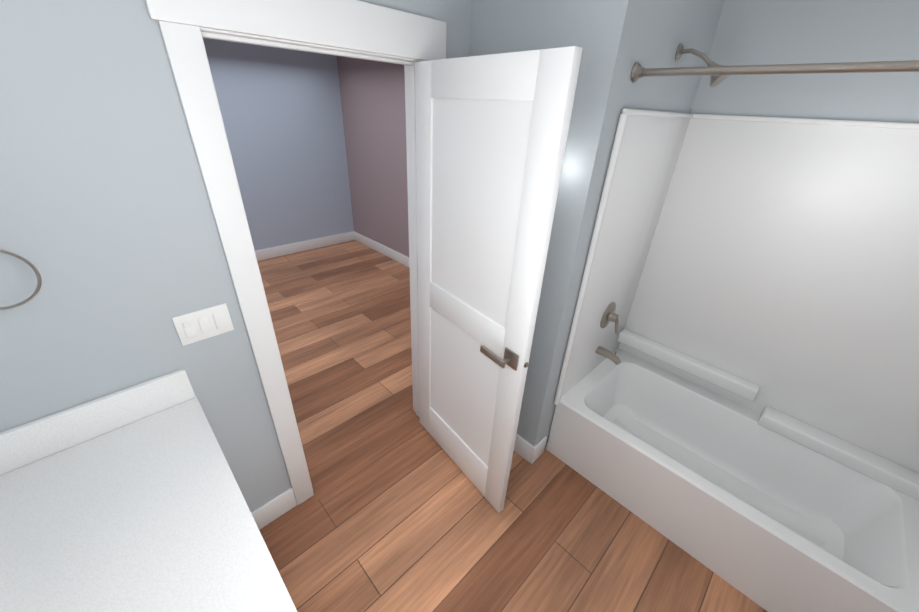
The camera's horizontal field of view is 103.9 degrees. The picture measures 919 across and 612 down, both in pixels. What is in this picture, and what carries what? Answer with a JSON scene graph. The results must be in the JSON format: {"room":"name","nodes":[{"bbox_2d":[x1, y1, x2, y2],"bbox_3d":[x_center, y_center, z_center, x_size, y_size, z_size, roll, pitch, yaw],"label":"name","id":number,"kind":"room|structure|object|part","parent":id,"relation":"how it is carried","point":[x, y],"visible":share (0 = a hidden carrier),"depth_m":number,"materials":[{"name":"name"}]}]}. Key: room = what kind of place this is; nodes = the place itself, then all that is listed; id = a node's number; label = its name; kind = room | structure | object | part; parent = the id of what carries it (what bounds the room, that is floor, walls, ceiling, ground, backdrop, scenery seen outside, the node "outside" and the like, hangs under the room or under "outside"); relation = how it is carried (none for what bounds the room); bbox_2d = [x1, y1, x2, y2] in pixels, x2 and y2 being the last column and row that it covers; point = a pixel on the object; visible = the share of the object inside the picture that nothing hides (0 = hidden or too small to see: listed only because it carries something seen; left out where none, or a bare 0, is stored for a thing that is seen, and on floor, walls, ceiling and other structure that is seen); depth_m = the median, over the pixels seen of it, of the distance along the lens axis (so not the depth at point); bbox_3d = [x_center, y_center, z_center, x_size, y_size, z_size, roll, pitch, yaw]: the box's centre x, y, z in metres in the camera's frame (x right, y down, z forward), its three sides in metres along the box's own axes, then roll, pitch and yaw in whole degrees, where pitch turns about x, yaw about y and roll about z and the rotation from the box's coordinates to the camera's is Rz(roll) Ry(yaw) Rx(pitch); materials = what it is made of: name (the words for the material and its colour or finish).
{"room":"bathroom","nodes":[
{"label":"bathroom","id":0,"kind":"room"},
{"bbox_2d":[0,0,471,511],"bbox_3d":[-0.621,-0.262,1.502,4.400,2.740,0.115,-23,38,-39],"label":"wall","id":1,"kind":"structure","parent":0,"point":[109,230],"depth_m":1.01,"materials":[{"name":"grey paint"}]},
{"bbox_2d":[0,250,41,309],"bbox_3d":[-1.143,-0.078,0.875,0.159,0.179,0.062,-23,38,-39],"label":"towel ring","id":2,"kind":"object","parent":1,"relation":"attached to","point":[39,281],"visible":1,"depth_m":0.91,"materials":[{"name":"silver metal"}]},
{"bbox_2d":[172,303,233,345],"bbox_3d":[-0.904,0.066,1.276,0.162,0.114,0.011,-23,38,-39],"label":"switch plate","id":3,"kind":"object","parent":1,"relation":"attached to","point":[199,325],"visible":1,"depth_m":1.27,"materials":[{"name":"white plastic"}]},
{"bbox_2d":[251,487,296,529],"bbox_3d":[-0.950,1.036,1.814,0.236,0.140,0.014,-23,38,-39],"label":"baseboard","id":4,"kind":"structure","parent":1,"relation":"attached to","point":[267,513],"depth_m":1.82,"materials":[{"name":"white wood"}]},
{"bbox_2d":[144,0,446,504],"bbox_3d":[-0.516,-0.074,1.735,1.005,2.195,0.161,-23,38,-39],"label":"door frame","id":5,"kind":"structure","parent":1,"relation":"attached to","point":[357,25],"depth_m":1.22,"materials":[{"name":"white wood"}]},
{"bbox_2d":[415,46,582,512],"bbox_3d":[0.028,0.054,1.695,0.309,2.034,0.812,-19,36,-34],"label":"door leaf","id":6,"kind":"structure","parent":1,"relation":"in","point":[492,130],"depth_m":1.45,"materials":[{"name":"white wood"}]},
{"bbox_3d":[0.028,0.046,1.691,0.228,1.696,0.792,-23,38,-39],"label":"door hardware","id":7,"kind":"part","parent":6,"relation":"part of","materials":[{"name":"silver metal"}]},
{"bbox_2d":[203,38,353,250],"bbox_3d":[-3.121,-1.607,3.703,4.400,2.740,0.100,-23,38,-39],"label":"wall","id":8,"kind":"structure","parent":0,"point":[281,112],"depth_m":4.47,"materials":[{"name":"blue paint"}]},
{"bbox_2d":[255,231,354,260],"bbox_3d":[-3.138,-0.450,4.297,4.200,0.140,0.014,-23,38,-39],"label":"baseboard next far","id":9,"kind":"structure","parent":8,"relation":"attached to","point":[272,252],"depth_m":5.09,"materials":[{"name":"white wood"}]},
{"bbox_2d":[337,56,408,256],"bbox_3d":[-0.332,-1.602,3.948,0.100,2.740,3.485,-23,38,-39],"label":"wall","id":10,"kind":"structure","parent":0,"point":[372,93],"depth_m":4.52,"materials":[{"name":"purple paint"}]},
{"bbox_2d":[354,231,408,266],"bbox_3d":[-0.426,-0.446,4.537,0.014,0.140,3.471,-23,38,-39],"label":"baseboard","id":11,"kind":"structure","parent":10,"relation":"attached to","point":[385,251],"depth_m":5.11,"materials":[{"name":"white wood"}]},
{"bbox_2d":[257,240,766,611],"bbox_3d":[-0.990,0.791,2.448,4.600,0.050,6.600,-23,38,-39],"label":"floor","id":12,"kind":"structure","parent":0,"point":[396,512],"depth_m":1.92,"materials":[{"name":"brown wood"}]},
{"bbox_2d":[0,368,296,611],"bbox_3d":[-0.333,1.180,0.573,0.553,1.144,2.497,-23,38,-39],"label":"bathroom vanity","id":13,"kind":"object","parent":12,"relation":"on","point":[130,499],"visible":1,"depth_m":0.95,"materials":[{"name":"white stone"}]},
{"bbox_2d":[546,43,918,611],"bbox_3d":[1.397,0.134,1.559,0.836,2.170,1.517,-23,38,-39],"label":"shower","id":14,"kind":"object","parent":12,"relation":"on","point":[736,401],"visible":1,"depth_m":1.79,"materials":[{"name":"white plastic"}]},
{"bbox_2d":[470,0,724,447],"bbox_3d":[0.645,-0.534,2.108,1.080,2.740,0.700,-23,38,-39],"label":"wall","id":15,"kind":"structure","parent":0,"point":[616,40],"depth_m":1.46,"materials":[{"name":"grey paint"}]},
{"bbox_2d":[514,433,533,462],"bbox_3d":[0.200,0.774,2.391,0.014,0.140,0.686,-23,38,-39],"label":"baseboard","id":16,"kind":"structure","parent":15,"relation":"attached to","point":[523,448],"depth_m":2.21,"materials":[{"name":"white wood"}]},
{"bbox_2d":[530,436,546,463],"bbox_3d":[0.487,0.887,2.214,0.134,0.140,0.014,-23,38,-39],"label":"baseboard","id":17,"kind":"structure","parent":15,"relation":"attached to","point":[538,449],"depth_m":2.20,"materials":[{"name":"white wood"}]},
{"bbox_2d":[690,0,918,122],"bbox_3d":[1.890,-0.194,1.608,0.130,2.740,1.900,-23,38,-39],"label":"wall","id":18,"kind":"structure","parent":0,"point":[761,32],"depth_m":1.52,"materials":[{"name":"grey paint"}]}
]}

